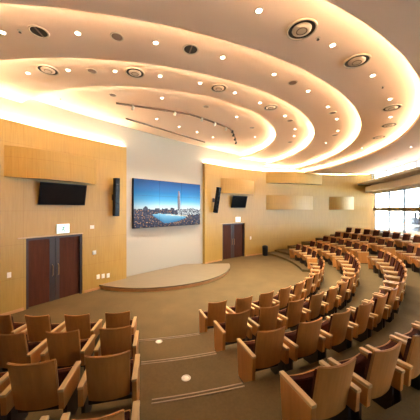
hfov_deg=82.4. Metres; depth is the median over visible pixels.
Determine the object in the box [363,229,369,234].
cushion
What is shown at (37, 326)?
chair
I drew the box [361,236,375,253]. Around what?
chair
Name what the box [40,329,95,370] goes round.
chair
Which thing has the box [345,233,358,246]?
chair
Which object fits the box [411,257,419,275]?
chair
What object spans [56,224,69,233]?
exit sign
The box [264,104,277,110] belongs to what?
ceiling vent
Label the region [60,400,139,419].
chair
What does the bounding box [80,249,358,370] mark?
floor
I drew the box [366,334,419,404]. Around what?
chair
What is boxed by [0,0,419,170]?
ceiling
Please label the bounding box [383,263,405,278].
chair
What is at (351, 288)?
chair
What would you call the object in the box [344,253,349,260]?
cushion
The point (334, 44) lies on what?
recessed light
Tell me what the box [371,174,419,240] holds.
wall
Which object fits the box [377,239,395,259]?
chair
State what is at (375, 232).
cushion
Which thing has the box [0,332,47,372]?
chair
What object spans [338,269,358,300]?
chair
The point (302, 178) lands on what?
wall panel
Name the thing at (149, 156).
wall
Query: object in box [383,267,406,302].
chair
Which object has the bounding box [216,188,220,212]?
grille
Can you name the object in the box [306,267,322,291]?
chair
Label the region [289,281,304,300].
chair
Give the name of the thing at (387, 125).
ceiling vent
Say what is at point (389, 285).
chair
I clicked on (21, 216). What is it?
wall
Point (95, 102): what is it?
ceiling
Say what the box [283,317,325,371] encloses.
chair
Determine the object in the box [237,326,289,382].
chair
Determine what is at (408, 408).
floor
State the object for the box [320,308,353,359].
chair
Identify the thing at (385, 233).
cushion
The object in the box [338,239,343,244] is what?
cushion
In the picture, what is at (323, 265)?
chair
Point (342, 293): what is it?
chair
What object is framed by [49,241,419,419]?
floor
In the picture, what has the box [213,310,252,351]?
chair
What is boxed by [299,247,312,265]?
chair
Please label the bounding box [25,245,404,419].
floor
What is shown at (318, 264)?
chair
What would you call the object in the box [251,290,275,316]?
chair
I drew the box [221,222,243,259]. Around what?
door
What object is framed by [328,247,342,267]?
chair
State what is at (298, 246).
chair
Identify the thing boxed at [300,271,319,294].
chair
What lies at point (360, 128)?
ceiling
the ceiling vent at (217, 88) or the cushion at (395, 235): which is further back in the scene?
the cushion at (395, 235)
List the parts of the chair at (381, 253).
panel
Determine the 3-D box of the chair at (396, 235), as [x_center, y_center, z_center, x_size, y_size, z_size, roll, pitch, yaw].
[10.015,1.724,13.147,0.556,0.932,0.638,0,0,1]
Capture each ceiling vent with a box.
[36,64,58,75]
[125,67,144,78]
[210,84,226,92]
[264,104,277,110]
[286,18,317,40]
[343,53,370,68]
[372,135,385,138]
[381,123,397,127]
[382,104,401,111]
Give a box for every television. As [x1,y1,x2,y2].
[38,182,86,204]
[231,196,247,207]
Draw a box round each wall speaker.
[112,178,119,215]
[212,187,220,212]
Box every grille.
[111,33,121,40]
[115,178,119,215]
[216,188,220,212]
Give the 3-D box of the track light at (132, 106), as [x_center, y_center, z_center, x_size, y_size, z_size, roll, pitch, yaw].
[-0.409,-3.490,10.061,1.355,0.211,6.667,0,0,44]
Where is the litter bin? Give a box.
[262,245,267,255]
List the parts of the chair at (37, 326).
backrest, seat, armrest, panel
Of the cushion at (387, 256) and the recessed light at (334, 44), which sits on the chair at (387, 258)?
the cushion at (387, 256)
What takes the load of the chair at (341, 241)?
on the floor at (163, 379)
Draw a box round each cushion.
[323,244,328,250]
[328,316,332,332]
[336,249,340,255]
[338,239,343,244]
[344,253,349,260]
[346,241,351,246]
[349,256,353,263]
[351,234,357,239]
[353,242,359,248]
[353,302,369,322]
[360,235,366,240]
[361,244,366,251]
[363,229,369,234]
[369,237,374,242]
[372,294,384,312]
[373,230,379,235]
[377,238,384,244]
[377,250,383,258]
[382,231,388,236]
[384,253,389,262]
[386,240,393,246]
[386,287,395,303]
[389,257,395,266]
[392,233,399,238]
[394,260,399,270]
[397,265,402,276]
[402,234,409,240]
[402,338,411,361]
[406,245,413,252]
[412,236,419,242]
[415,247,419,256]
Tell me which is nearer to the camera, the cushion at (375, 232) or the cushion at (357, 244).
the cushion at (357, 244)
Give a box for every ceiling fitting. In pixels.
[28,25,49,38]
[182,44,198,54]
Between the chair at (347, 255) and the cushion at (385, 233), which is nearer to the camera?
the chair at (347, 255)
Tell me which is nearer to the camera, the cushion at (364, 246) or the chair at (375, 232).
the cushion at (364, 246)
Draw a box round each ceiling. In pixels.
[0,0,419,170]
[0,3,360,167]
[0,58,313,161]
[32,86,274,154]
[289,128,360,169]
[305,0,419,173]
[375,174,389,178]
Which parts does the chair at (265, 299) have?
panel, backrest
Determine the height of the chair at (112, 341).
0.951 m
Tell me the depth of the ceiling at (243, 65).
4.82 m
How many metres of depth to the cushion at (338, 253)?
12.18 m
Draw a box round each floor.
[11,254,322,338]
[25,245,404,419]
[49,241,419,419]
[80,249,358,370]
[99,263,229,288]
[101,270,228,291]
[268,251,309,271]
[315,238,419,419]
[330,229,419,249]
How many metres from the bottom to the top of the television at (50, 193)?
0.742 m
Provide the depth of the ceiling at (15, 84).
6.46 m
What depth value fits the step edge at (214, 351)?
4.27 m
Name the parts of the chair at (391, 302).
armrest, panel, backrest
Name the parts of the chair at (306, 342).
panel, seat, armrest, backrest, panel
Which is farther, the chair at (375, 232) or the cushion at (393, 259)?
the chair at (375, 232)
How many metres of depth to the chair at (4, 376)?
2.96 m
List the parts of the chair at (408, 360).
panel, armrest, seat, panel, armrest, backrest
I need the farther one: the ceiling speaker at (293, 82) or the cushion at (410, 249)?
the cushion at (410, 249)
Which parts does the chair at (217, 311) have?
panel, armrest, backrest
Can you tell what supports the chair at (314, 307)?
on the floor at (202, 343)
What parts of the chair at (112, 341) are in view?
armrest, panel, backrest, seat, armrest, panel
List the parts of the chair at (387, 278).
panel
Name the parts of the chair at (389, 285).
panel, backrest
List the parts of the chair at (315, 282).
backrest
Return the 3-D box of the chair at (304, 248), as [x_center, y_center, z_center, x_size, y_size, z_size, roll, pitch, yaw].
[5.249,2.564,13.790,0.556,0.932,0.638,0,0,-3]
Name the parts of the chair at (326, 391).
panel, armrest, seat, backrest, panel, armrest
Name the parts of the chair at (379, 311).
armrest, panel, panel, armrest, backrest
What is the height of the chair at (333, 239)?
0.932 m
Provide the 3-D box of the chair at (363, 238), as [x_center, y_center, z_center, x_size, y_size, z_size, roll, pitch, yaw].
[8.811,1.964,14.039,0.556,0.932,0.638,0,0,-3]
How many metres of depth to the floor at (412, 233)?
19.91 m
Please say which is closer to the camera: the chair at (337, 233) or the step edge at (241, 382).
the step edge at (241, 382)
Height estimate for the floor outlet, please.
0.008 m
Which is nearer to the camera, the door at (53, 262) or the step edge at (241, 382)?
the step edge at (241, 382)
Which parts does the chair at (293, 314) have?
seat, panel, armrest, backrest, panel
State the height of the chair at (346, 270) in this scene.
0.932 m
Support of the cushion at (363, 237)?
on the chair at (363, 238)
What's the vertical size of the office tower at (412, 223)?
33.000 m
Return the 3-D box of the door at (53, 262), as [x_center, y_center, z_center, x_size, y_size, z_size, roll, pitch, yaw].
[-5.395,2.018,8.223,0.240,2.265,2.022,0,0,35]
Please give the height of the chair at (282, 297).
0.932 m
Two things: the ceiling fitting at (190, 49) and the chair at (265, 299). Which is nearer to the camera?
the ceiling fitting at (190, 49)
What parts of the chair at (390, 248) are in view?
panel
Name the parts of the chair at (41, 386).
armrest, panel, backrest, seat, panel, armrest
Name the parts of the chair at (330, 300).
panel, backrest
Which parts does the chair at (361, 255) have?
panel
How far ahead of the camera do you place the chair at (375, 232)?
14.71 m
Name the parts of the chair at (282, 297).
backrest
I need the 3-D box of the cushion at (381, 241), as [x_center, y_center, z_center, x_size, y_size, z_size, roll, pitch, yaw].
[8.946,1.825,12.567,0.177,0.530,0.450,0,0,4]
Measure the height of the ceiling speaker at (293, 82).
0.011 m
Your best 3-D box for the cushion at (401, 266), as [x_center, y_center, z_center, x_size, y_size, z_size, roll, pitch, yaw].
[6.035,2.065,7.619,0.177,0.530,0.450,0,0,34]
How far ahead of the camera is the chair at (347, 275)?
8.56 m
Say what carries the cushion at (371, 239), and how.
on the chair at (372, 239)
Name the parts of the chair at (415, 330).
armrest, seat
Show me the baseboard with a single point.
(97, 288)
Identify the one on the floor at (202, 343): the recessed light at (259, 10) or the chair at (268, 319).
the chair at (268, 319)
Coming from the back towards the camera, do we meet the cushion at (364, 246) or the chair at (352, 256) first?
the cushion at (364, 246)
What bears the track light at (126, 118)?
attached to the ceiling at (95, 102)
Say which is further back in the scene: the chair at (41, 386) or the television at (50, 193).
the television at (50, 193)
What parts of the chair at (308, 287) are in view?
backrest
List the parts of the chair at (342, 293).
panel, backrest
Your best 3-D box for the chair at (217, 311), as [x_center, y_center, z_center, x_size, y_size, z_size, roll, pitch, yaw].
[0.104,2.684,5.990,0.638,0.932,0.556,0,0,-20]
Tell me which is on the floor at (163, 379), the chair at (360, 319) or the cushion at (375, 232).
the chair at (360, 319)
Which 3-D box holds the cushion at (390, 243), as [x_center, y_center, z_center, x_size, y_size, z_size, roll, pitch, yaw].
[8.869,1.825,11.831,0.177,0.530,0.450,0,0,8]
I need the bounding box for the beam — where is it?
[365,175,419,191]
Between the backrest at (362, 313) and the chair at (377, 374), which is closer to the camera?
the chair at (377, 374)
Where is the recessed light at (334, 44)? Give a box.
[329,42,336,47]
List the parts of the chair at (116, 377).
armrest, panel, backrest, seat, armrest, panel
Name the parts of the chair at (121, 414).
armrest, backrest, seat, armrest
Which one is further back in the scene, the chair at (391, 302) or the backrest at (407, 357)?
the chair at (391, 302)
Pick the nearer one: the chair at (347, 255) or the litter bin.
the chair at (347, 255)
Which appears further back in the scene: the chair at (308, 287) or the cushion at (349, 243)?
the cushion at (349, 243)
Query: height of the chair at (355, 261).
0.932 m
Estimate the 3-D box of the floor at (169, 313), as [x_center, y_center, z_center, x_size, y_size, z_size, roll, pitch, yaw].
[2.000,3.275,9.000,36.000,0.250,30.000,0,0,0]
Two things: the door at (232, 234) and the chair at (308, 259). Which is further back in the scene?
the door at (232, 234)
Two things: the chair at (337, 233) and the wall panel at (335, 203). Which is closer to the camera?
the chair at (337, 233)
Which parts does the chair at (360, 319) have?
armrest, panel, panel, armrest, backrest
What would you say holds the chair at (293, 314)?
on the floor at (202, 343)
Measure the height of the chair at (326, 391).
0.932 m
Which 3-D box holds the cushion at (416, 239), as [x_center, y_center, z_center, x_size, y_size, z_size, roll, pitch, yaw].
[10.048,1.585,11.669,0.177,0.530,0.450,0,0,8]
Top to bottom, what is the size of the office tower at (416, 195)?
74.000 m
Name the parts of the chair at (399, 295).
panel, backrest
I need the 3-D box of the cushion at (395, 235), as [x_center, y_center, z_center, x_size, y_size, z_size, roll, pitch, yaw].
[10.164,1.585,13.144,0.177,0.530,0.450,0,0,1]
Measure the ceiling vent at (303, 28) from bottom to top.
0.035 m
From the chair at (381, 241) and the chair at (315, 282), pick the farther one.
the chair at (381, 241)
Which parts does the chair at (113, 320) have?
backrest, panel, armrest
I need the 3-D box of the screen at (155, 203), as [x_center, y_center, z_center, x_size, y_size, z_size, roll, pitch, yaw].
[-2.011,-0.250,12.148,0.123,2.250,4.102,0,0,44]
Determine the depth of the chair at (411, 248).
10.33 m
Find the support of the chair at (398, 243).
on the floor at (408, 408)
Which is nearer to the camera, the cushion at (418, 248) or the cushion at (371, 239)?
the cushion at (418, 248)
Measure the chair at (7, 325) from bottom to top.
0.951 m
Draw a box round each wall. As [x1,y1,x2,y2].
[0,96,348,276]
[0,118,370,313]
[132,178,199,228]
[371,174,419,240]
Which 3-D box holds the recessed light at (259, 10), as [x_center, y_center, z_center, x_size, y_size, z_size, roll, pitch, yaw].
[0.704,-2.844,3.446,0.132,0.011,0.132,0,0,0]
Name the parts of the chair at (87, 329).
backrest, armrest, panel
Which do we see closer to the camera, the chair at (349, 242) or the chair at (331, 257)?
the chair at (331, 257)
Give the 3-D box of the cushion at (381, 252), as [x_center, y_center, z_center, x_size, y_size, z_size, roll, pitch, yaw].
[7.309,2.065,10.285,0.177,0.530,0.450,0,0,17]
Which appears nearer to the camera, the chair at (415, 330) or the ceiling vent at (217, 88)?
the chair at (415, 330)
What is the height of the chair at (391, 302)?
0.932 m
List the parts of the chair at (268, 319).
panel, armrest, seat, backrest, panel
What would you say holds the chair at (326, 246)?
on the floor at (202, 343)
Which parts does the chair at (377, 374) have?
panel, armrest, seat, panel, armrest, backrest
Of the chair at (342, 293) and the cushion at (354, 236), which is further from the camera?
the cushion at (354, 236)
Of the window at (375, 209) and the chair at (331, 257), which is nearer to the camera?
the chair at (331, 257)
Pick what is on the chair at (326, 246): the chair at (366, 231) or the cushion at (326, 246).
the cushion at (326, 246)
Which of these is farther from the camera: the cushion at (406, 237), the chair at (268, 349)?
the cushion at (406, 237)
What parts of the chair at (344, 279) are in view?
backrest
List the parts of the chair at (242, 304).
backrest, panel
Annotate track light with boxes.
[116,102,236,143]
[126,118,204,142]
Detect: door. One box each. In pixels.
[17,233,82,308]
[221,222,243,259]
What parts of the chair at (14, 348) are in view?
backrest, seat, armrest, panel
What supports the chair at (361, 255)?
on the floor at (163, 379)
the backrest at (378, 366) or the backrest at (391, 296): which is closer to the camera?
the backrest at (378, 366)
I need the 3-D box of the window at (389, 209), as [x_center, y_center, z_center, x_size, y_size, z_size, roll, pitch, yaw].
[11.565,0.215,14.965,0.180,2.770,1.795,0,0,13]
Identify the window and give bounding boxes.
[371,159,419,178]
[373,191,388,231]
[387,189,403,235]
[402,187,419,237]
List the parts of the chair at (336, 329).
seat, panel, armrest, panel, armrest, backrest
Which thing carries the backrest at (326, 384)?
on the chair at (326, 391)
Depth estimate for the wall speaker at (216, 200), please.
13.92 m
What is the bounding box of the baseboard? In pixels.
[0,253,261,314]
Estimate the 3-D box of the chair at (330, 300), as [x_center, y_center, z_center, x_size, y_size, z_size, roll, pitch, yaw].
[2.999,2.444,6.274,0.638,0.932,0.556,0,0,-38]
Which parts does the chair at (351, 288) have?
backrest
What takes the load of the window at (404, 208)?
in the wall at (372, 195)
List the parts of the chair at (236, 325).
panel, armrest, backrest, panel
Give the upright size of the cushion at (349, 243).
0.530 m
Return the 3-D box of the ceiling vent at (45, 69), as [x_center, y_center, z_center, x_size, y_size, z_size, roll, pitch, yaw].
[-3.904,-3.332,5.784,0.470,0.035,0.470,0,0,0]
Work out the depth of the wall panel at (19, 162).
7.66 m
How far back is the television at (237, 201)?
15.37 m
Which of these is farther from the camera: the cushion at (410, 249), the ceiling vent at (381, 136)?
the cushion at (410, 249)
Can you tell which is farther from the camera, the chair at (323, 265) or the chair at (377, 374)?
the chair at (323, 265)
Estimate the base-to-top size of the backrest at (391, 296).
0.530 m
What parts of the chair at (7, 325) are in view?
backrest, armrest, panel, seat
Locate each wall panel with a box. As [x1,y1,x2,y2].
[4,145,95,184]
[221,178,253,194]
[266,172,321,184]
[266,195,312,209]
[329,197,353,209]
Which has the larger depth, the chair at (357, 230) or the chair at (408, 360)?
the chair at (357, 230)
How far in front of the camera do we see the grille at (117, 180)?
9.66 m
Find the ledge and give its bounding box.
[358,166,419,184]
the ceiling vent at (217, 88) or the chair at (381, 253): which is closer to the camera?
the ceiling vent at (217, 88)
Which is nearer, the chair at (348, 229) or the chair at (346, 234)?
the chair at (346, 234)
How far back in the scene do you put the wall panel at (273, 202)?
17.00 m
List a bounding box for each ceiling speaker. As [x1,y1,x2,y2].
[86,68,96,73]
[110,32,123,41]
[288,80,297,85]
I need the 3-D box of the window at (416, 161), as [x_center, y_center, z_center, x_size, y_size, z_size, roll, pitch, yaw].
[9.627,-2.305,6.413,0.152,0.770,24.668,0,0,13]
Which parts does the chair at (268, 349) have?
panel, armrest, seat, backrest, panel, armrest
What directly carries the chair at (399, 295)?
on the floor at (163, 379)
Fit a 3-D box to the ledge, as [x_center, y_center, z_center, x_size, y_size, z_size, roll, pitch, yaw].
[9.190,-1.890,6.566,1.230,0.120,24.768,0,0,13]
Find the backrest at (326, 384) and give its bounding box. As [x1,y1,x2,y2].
[310,360,348,398]
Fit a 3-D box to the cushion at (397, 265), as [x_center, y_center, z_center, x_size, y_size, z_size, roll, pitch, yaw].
[6.423,2.065,8.249,0.177,0.530,0.450,0,0,30]
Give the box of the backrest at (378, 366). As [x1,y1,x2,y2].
[363,344,394,379]
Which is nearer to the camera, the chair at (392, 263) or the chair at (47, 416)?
the chair at (47, 416)
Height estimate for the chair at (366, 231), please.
0.932 m
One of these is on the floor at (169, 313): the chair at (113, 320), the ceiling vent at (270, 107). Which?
the chair at (113, 320)
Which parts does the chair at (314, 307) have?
seat, panel, panel, backrest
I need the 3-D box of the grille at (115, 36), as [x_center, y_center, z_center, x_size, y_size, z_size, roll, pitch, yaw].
[-1.673,-3.095,4.318,0.188,0.005,0.188,0,0,0]
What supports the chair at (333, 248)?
on the floor at (202, 343)
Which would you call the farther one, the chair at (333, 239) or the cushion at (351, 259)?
the chair at (333, 239)
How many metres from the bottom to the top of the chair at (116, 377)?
0.951 m
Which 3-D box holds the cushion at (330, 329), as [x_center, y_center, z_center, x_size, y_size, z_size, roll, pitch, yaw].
[2.225,2.065,4.176,0.450,0.530,0.177,0,0,-28]
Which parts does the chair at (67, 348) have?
armrest, panel, backrest, seat, panel, armrest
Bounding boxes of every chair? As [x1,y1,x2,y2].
[0,314,26,333]
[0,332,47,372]
[0,359,80,419]
[0,372,9,419]
[21,315,65,341]
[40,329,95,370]
[40,415,48,419]
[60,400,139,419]
[61,314,101,345]
[77,351,139,412]
[94,325,138,359]
[102,311,136,335]
[199,300,227,332]
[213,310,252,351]
[226,296,254,316]
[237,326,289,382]
[248,304,281,340]
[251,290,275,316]
[272,285,292,309]
[278,298,306,330]
[279,357,360,419]
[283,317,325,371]
[289,243,301,259]
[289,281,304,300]
[292,276,313,300]
[295,245,306,262]
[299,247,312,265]
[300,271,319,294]
[302,291,325,321]
[304,249,317,268]
[305,240,315,251]
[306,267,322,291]
[308,285,339,319]
[309,257,322,272]
[309,263,324,284]
[311,241,322,257]
[311,260,324,270]
[316,243,329,260]
[317,235,328,248]
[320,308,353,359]
[322,245,335,263]
[324,237,337,250]
[324,280,348,312]
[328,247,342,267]
[328,341,404,419]
[329,231,340,242]
[330,300,374,348]
[331,238,344,252]
[331,274,355,305]
[335,251,350,273]
[337,232,349,244]
[338,240,352,255]
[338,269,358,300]
[339,254,354,275]
[341,227,352,236]
[341,258,357,270]
[342,265,360,281]
[343,261,359,273]
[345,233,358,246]
[345,241,360,255]
[349,228,361,237]
[350,292,388,337]
[352,243,368,263]
[353,234,367,248]
[358,228,370,240]
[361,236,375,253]
[364,285,398,327]
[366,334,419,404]
[367,229,379,242]
[367,249,384,271]
[369,237,386,255]
[372,252,391,276]
[374,278,403,319]
[376,230,390,244]
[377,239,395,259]
[377,255,396,277]
[380,273,406,311]
[381,259,401,279]
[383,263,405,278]
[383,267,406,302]
[385,232,400,246]
[393,233,410,250]
[394,323,419,339]
[395,243,415,263]
[403,234,419,252]
[403,246,419,270]
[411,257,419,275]
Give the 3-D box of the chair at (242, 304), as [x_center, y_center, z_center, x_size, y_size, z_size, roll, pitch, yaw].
[0.775,2.684,6.276,0.638,0.932,0.556,0,0,-26]
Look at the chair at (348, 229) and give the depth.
16.85 m
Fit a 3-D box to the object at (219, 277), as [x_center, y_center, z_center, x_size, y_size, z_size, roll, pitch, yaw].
[-2.260,3.087,11.121,6.519,0.125,4.001,0,0,0]
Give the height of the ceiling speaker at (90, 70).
0.011 m
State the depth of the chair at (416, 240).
11.74 m
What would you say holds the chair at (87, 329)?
on the floor at (169, 313)
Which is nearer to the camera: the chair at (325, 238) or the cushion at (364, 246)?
the cushion at (364, 246)
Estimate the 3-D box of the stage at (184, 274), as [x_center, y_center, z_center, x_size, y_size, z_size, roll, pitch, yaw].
[-2.252,2.999,11.093,6.624,0.048,4.065,0,0,0]
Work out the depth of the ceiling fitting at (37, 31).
4.19 m
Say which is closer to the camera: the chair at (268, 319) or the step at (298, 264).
the chair at (268, 319)
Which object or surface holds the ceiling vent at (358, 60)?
in the ceiling at (233, 21)
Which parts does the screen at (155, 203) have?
display panel, display panel, display panel, display panel, display panel, display panel, display panel, display panel, display panel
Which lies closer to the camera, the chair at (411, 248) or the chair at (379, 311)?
the chair at (379, 311)
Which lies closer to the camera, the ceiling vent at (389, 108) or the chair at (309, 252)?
the ceiling vent at (389, 108)
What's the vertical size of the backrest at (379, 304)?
0.530 m
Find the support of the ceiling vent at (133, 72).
in the ceiling at (15, 84)
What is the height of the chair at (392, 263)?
0.932 m
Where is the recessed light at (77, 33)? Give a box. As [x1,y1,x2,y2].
[73,31,81,35]
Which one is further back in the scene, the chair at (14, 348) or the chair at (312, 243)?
the chair at (312, 243)
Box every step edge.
[139,333,199,341]
[141,351,216,364]
[151,382,244,403]
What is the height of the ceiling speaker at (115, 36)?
0.011 m
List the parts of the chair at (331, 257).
panel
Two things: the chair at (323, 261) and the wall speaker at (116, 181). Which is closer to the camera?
the wall speaker at (116, 181)
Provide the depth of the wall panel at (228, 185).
14.93 m
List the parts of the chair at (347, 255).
panel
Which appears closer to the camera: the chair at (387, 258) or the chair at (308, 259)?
the chair at (387, 258)
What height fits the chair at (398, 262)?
0.932 m
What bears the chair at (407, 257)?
on the floor at (260, 399)
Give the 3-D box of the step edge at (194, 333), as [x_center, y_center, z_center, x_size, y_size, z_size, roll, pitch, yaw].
[-0.927,2.906,5.427,1.419,0.008,0.107,0,0,-12]
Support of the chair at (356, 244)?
on the floor at (163, 379)
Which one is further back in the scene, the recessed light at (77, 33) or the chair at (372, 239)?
the chair at (372, 239)
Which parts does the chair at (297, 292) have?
backrest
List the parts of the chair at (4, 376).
armrest, panel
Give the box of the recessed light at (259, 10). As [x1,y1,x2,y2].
[254,7,263,14]
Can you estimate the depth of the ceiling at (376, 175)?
23.00 m
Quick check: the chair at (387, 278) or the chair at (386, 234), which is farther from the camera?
the chair at (386, 234)
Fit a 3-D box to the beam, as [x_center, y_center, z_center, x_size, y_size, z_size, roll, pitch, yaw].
[9.278,-1.490,6.443,0.399,0.400,24.568,0,0,13]
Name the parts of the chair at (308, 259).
panel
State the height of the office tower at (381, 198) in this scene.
66.000 m
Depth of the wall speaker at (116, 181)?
9.66 m

